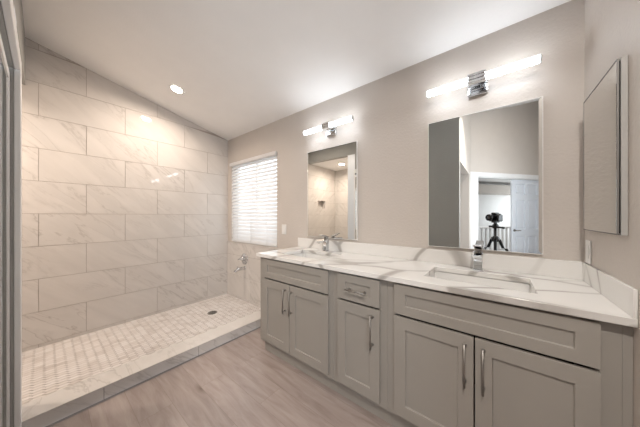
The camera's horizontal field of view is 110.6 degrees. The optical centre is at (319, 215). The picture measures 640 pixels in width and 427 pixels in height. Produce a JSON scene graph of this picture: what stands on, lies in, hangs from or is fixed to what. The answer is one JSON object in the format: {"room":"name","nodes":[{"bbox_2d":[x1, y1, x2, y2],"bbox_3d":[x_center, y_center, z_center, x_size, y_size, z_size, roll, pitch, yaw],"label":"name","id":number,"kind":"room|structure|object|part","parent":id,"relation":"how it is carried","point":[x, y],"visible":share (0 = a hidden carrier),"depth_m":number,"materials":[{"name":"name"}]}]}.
{"room":"bathroom","nodes":[
{"label":"bathroom","id":0,"kind":"room"},
{"bbox_2d":[0,0,24,426],"bbox_3d":[-1.538,-0.314,1.039,2.860,3.100,0.100,0,0,39],"label":"wall","id":1,"kind":"structure","parent":0,"point":[3,32],"depth_m":1.19,"materials":[{"name":"grey paint"}]},
{"bbox_2d":[0,34,9,426],"bbox_3d":[-1.453,0.231,1.007,0.528,1.990,0.020,0,0,39],"label":"door","id":2,"kind":"structure","parent":1,"relation":"in","point":[4,70],"depth_m":1.06,"materials":[{"name":"mirror"}]},
{"bbox_2d":[0,0,21,426],"bbox_3d":[-1.237,0.186,0.878,1.170,2.100,0.024,0,0,39],"label":"trim","id":3,"kind":"structure","parent":1,"relation":"attached to","point":[7,5],"depth_m":1.20,"materials":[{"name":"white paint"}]},
{"bbox_2d":[22,37,227,351],"bbox_3d":[-2.445,-0.324,2.291,0.120,3.280,3.080,0,0,39],"label":"wall","id":4,"kind":"structure","parent":0,"point":[125,197],"depth_m":2.38,"materials":[{"name":"tile"}]},
{"bbox_2d":[22,294,260,403],"bbox_3d":[-1.962,1.246,1.973,1.030,0.081,2.948,0,0,39],"label":"floor","id":5,"kind":"structure","parent":0,"point":[47,369],"depth_m":2.08,"materials":[{"name":"tile"}]},
{"bbox_2d":[207,311,216,314],"bbox_3d":[-1.339,1.202,2.759,0.112,0.005,0.112,0,0,39],"label":"floor drain","id":6,"kind":"object","parent":5,"relation":"on","point":[210,312],"visible":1,"depth_m":2.76,"materials":[{"name":"silver metal"}]},
{"bbox_2d":[50,328,393,426],"bbox_3d":[-0.990,1.276,-0.732,3.470,0.080,6.220,0,0,39],"label":"floor","id":7,"kind":"structure","parent":0,"point":[239,382],"depth_m":1.48,"materials":[{"name":"beige wood"}]},
{"bbox_2d":[21,310,260,426],"bbox_3d":[-1.158,1.200,2.008,0.190,0.111,1.888,0,0,39],"label":"shower curb","id":8,"kind":"object","parent":7,"relation":"on","point":[48,410],"visible":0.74,"depth_m":1.60,"materials":[{"name":"grey tile"}]},
{"bbox_2d":[261,257,335,390],"bbox_3d":[-0.076,0.803,1.980,0.825,0.866,0.596,0,0,39],"label":"vanity cabinet","id":9,"kind":"object","parent":7,"relation":"on","point":[297,300],"visible":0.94,"depth_m":1.72,"materials":[{"name":"beige paint"}]},
{"bbox_3d":[-0.377,0.835,1.896,0.342,0.552,0.019,0,0,39],"label":"door","id":10,"kind":"part","parent":9,"relation":"part of","materials":[{"name":"beige paint"}]},
{"bbox_3d":[-0.295,0.689,1.796,0.018,0.201,0.035,0,0,39],"label":"handle","id":11,"kind":"part","parent":9,"relation":"part of","materials":[{"name":"silver metal"}]},
{"bbox_3d":[-0.238,0.689,1.750,0.018,0.201,0.035,0,0,39],"label":"handle","id":12,"kind":"part","parent":9,"relation":"part of","materials":[{"name":"silver metal"}]},
{"bbox_3d":[-0.226,0.464,1.775,0.729,0.165,0.019,0,0,39],"label":"drawer","id":13,"kind":"part","parent":9,"relation":"part of","materials":[{"name":"beige paint"}]},
{"bbox_3d":[-0.090,0.835,1.666,0.381,0.552,0.019,0,0,39],"label":"door","id":14,"kind":"part","parent":9,"relation":"part of","materials":[{"name":"beige paint"}]},
{"bbox_2d":[256,238,637,327],"bbox_3d":[0.404,0.306,1.611,2.106,0.126,0.578,0,0,39],"label":"countertop","id":15,"kind":"structure","parent":9,"relation":"on","point":[567,287],"depth_m":1.25,"materials":[{"name":"white stone"}]},
{"bbox_2d":[293,252,333,259],"bbox_3d":[-0.075,0.432,1.986,0.507,0.124,0.346,0,0,39],"label":"undermount sink","id":16,"kind":"object","parent":15,"relation":"in","point":[308,255],"visible":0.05,"depth_m":2.17,"materials":[{"name":"white ceramic"}]},
{"bbox_2d":[316,234,329,251],"bbox_3d":[0.029,0.257,2.116,0.058,0.166,0.148,0,0,39],"label":"faucet","id":17,"kind":"object","parent":15,"relation":"on","point":[325,241],"visible":0.99,"depth_m":2.12,"materials":[{"name":"silver metal"}]},
{"bbox_3d":[0.013,0.237,2.095,0.056,0.029,0.096,0,0,39],"label":"spout","id":18,"kind":"part","parent":17,"relation":"part of","materials":[{"name":"silver metal"}]},
{"bbox_2d":[471,245,483,270],"bbox_3d":[0.970,0.257,1.363,0.058,0.166,0.148,0,0,39],"label":"faucet","id":19,"kind":"object","parent":15,"relation":"on","point":[477,255],"visible":1,"depth_m":1.37,"materials":[{"name":"silver metal"}]},
{"bbox_3d":[0.953,0.237,1.342,0.056,0.029,0.096,0,0,39],"label":"spout","id":20,"kind":"part","parent":19,"relation":"part of","materials":[{"name":"silver metal"}]},
{"bbox_3d":[0.979,0.191,1.375,0.044,0.035,0.110,0,0,39],"label":"lever","id":21,"kind":"part","parent":19,"relation":"part of","materials":[{"name":"silver metal"}]},
{"bbox_2d":[429,271,533,292],"bbox_3d":[0.866,0.432,1.233,0.507,0.124,0.346,0,0,39],"label":"undermount sink","id":22,"kind":"object","parent":15,"relation":"in","point":[525,287],"visible":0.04,"depth_m":1.33,"materials":[{"name":"white ceramic"}]},
{"bbox_2d":[334,271,389,423],"bbox_3d":[0.397,0.803,1.602,0.385,0.866,0.596,0,0,39],"label":"vanity cabinet","id":23,"kind":"object","parent":7,"relation":"on","point":[360,302],"visible":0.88,"depth_m":1.39,"materials":[{"name":"beige paint"}]},
{"bbox_3d":[0.221,0.471,1.383,0.143,0.018,0.035,0,0,39],"label":"handle","id":24,"kind":"part","parent":23,"relation":"part of","materials":[{"name":"silver metal"}]},
{"bbox_3d":[0.238,0.464,1.404,0.300,0.165,0.019,0,0,39],"label":"drawer","id":25,"kind":"part","parent":23,"relation":"part of","materials":[{"name":"beige paint"}]},
{"bbox_3d":[0.238,0.835,1.404,0.300,0.552,0.019,0,0,39],"label":"door","id":26,"kind":"part","parent":23,"relation":"part of","materials":[{"name":"beige paint"}]},
{"bbox_3d":[0.303,0.689,1.317,0.018,0.201,0.035,0,0,39],"label":"handle","id":27,"kind":"part","parent":23,"relation":"part of","materials":[{"name":"silver metal"}]},
{"bbox_2d":[388,281,632,426],"bbox_3d":[0.883,0.803,1.212,0.860,0.866,0.596,0,0,39],"label":"vanity cabinet","id":28,"kind":"object","parent":7,"relation":"on","point":[455,360],"visible":0.89,"depth_m":0.97,"materials":[{"name":"beige paint"}]},
{"bbox_3d":[0.567,0.835,1.141,0.369,0.552,0.019,0,0,39],"label":"door","id":29,"kind":"part","parent":28,"relation":"part of","materials":[{"name":"beige paint"}]},
{"bbox_3d":[0.668,0.689,1.025,0.018,0.201,0.035,0,0,39],"label":"handle","id":30,"kind":"part","parent":28,"relation":"part of","materials":[{"name":"silver metal"}]},
{"bbox_3d":[0.722,0.689,0.982,0.018,0.201,0.035,0,0,39],"label":"handle","id":31,"kind":"part","parent":28,"relation":"part of","materials":[{"name":"silver metal"}]},
{"bbox_3d":[1.057,0.826,1.448,0.802,0.580,0.010,0,0,39],"label":"panel","id":32,"kind":"part","parent":28,"relation":"part of","materials":[{"name":"grey wood"}]},
{"bbox_3d":[0.712,0.464,1.024,0.742,0.165,0.019,0,0,39],"label":"drawer","id":33,"kind":"part","parent":28,"relation":"part of","materials":[{"name":"beige paint"}]},
{"bbox_3d":[0.859,0.835,0.907,0.367,0.552,0.019,0,0,39],"label":"door","id":34,"kind":"part","parent":28,"relation":"part of","materials":[{"name":"beige paint"}]},
{"bbox_2d":[22,0,570,139],"bbox_3d":[-1.517,-2.178,-0.310,4.820,2.056,6.220,0,0,39],"label":"ceiling","id":35,"kind":"structure","parent":0,"point":[241,67],"depth_m":1.74,"materials":[{"name":"white paint"}]},
{"bbox_2d":[169,84,184,94],"bbox_3d":[-1.550,-1.370,2.400,0.152,0.037,0.149,0,0,39],"label":"recessed light","id":36,"kind":"object","parent":35,"relation":"in","point":[173,87],"visible":1,"depth_m":2.40,"materials":[{"name":"white paint"}]},
{"bbox_2d":[227,0,584,307],"bbox_3d":[0.017,-0.034,2.357,3.880,2.700,0.138,0,0,39],"label":"wall","id":37,"kind":"structure","parent":0,"point":[392,113],"depth_m":1.70,"materials":[{"name":"beige paint"}]},
{"bbox_2d":[234,266,245,272],"bbox_3d":[-1.121,0.737,3.080,0.062,0.085,0.167,0,0,39],"label":"tub spout","id":38,"kind":"object","parent":37,"relation":"attached to","point":[244,267],"visible":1,"depth_m":3.06,"materials":[{"name":"silver metal"}]},
{"bbox_2d":[238,253,247,263],"bbox_3d":[-1.089,0.609,3.119,0.154,0.154,0.067,0,0,39],"label":"shower valve","id":39,"kind":"object","parent":37,"relation":"attached to","point":[244,258],"visible":1,"depth_m":3.11,"materials":[{"name":"silver metal"}]},
{"bbox_3d":[-1.073,0.609,3.139,0.154,0.154,0.016,0,0,39],"label":"trim plate","id":40,"kind":"part","parent":39,"relation":"part of","materials":[{"name":"silver metal"}]},
{"bbox_3d":[-0.918,0.401,3.029,1.340,0.014,0.018,0,0,39],"label":"tile edge trim","id":41,"kind":"part","parent":37,"relation":"part of","materials":[{"name":"stone"}]},
{"bbox_2d":[236,159,276,235],"bbox_3d":[-0.880,-0.204,3.132,1.050,1.180,0.040,0,0,39],"label":"window","id":42,"kind":"structure","parent":37,"relation":"in","point":[275,159],"depth_m":3.12,"materials":[{"name":"white glass"}]},
{"bbox_2d":[229,151,276,246],"bbox_3d":[-0.940,-0.207,3.062,1.068,1.181,0.070,0,0,39],"label":"window blind","id":43,"kind":"object","parent":42,"relation":"attached to","point":[266,237],"visible":0.92,"depth_m":3.01,"materials":[{"name":"white plastic"}]},
{"bbox_3d":[-1.212,-0.184,3.254,0.003,1.120,0.002,0,0,39],"label":"lift cord","id":44,"kind":"part","parent":43,"relation":"part of","materials":[{"name":"white fabric"}]},
{"bbox_3d":[-0.932,-0.770,3.068,1.038,0.043,0.052,0,0,39],"label":"head rail","id":45,"kind":"part","parent":43,"relation":"part of","materials":[{"name":"white plastic"}]},
{"bbox_3d":[-0.933,0.373,3.066,1.034,0.019,0.040,0,0,39],"label":"rail","id":46,"kind":"part","parent":43,"relation":"part of","materials":[{"name":"white plastic"}]},
{"bbox_2d":[282,225,285,233],"bbox_3d":[-0.432,0.160,2.645,0.074,0.116,0.010,0,0,39],"label":"light switch","id":47,"kind":"object","parent":37,"relation":"attached to","point":[283,226],"visible":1,"depth_m":2.64,"materials":[{"name":"white plastic"}]},
{"bbox_2d":[303,115,353,136],"bbox_3d":[0.085,-0.847,2.154,0.580,0.105,0.130,0,0,39],"label":"vanity light","id":48,"kind":"object","parent":37,"relation":"attached to","point":[330,127],"visible":1,"depth_m":2.13,"materials":[{"name":"white glass"}]},
{"bbox_2d":[307,141,357,239],"bbox_3d":[0.104,-0.232,2.209,0.604,0.903,0.020,0,0,39],"label":"wall mirror","id":49,"kind":"object","parent":37,"relation":"attached to","point":[332,172],"visible":1,"depth_m":2.17,"materials":[{"name":"white mirror"}]},
{"bbox_2d":[298,238,582,279],"bbox_3d":[0.579,0.291,1.829,2.106,0.097,0.020,0,0,39],"label":"backsplash","id":50,"kind":"structure","parent":37,"relation":"attached to","point":[568,269],"depth_m":1.51,"materials":[{"name":"white stone"}]},
{"bbox_2d":[426,54,541,98],"bbox_3d":[1.005,-0.847,1.418,0.580,0.105,0.130,0,0,39],"label":"vanity light","id":51,"kind":"object","parent":37,"relation":"attached to","point":[477,82],"visible":1,"depth_m":1.38,"materials":[{"name":"glowing frosted white glass"},{"name":"polished chrome"}]},
{"bbox_2d":[428,96,542,254],"bbox_3d":[1.042,-0.232,1.458,0.604,0.903,0.020,0,0,39],"label":"wall mirror","id":52,"kind":"object","parent":37,"relation":"attached to","point":[485,167],"visible":0.93,"depth_m":1.42,"materials":[{"name":"white mirror"}]},
{"bbox_2d":[585,0,639,426],"bbox_3d":[1.001,-0.274,0.575,0.120,3.180,1.450,0,0,39],"label":"wall","id":53,"kind":"structure","parent":0,"point":[612,27],"depth_m":0.80,"materials":[{"name":"beige paint"}]},
{"bbox_2d":[585,240,591,263],"bbox_3d":[1.354,0.180,1.119,0.009,0.116,0.074,0,0,39],"label":"wall plate","id":54,"kind":"object","parent":53,"relation":"attached to","point":[588,244],"visible":1,"depth_m":1.11,"materials":[{"name":"white plastic"}]},
{"bbox_2d":[583,55,627,235],"bbox_3d":[1.204,-0.250,0.946,0.025,0.640,0.398,0,0,39],"label":"medicine cabinet","id":55,"kind":"object","parent":53,"relation":"attached to","point":[605,110],"visible":1,"depth_m":0.87,"materials":[{"name":"mirror"}]},
{"bbox_3d":[1.196,-0.249,0.952,0.004,0.628,0.389,0,0,39],"label":"mirror door","id":56,"kind":"part","parent":55,"relation":"part of","materials":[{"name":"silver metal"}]}
]}

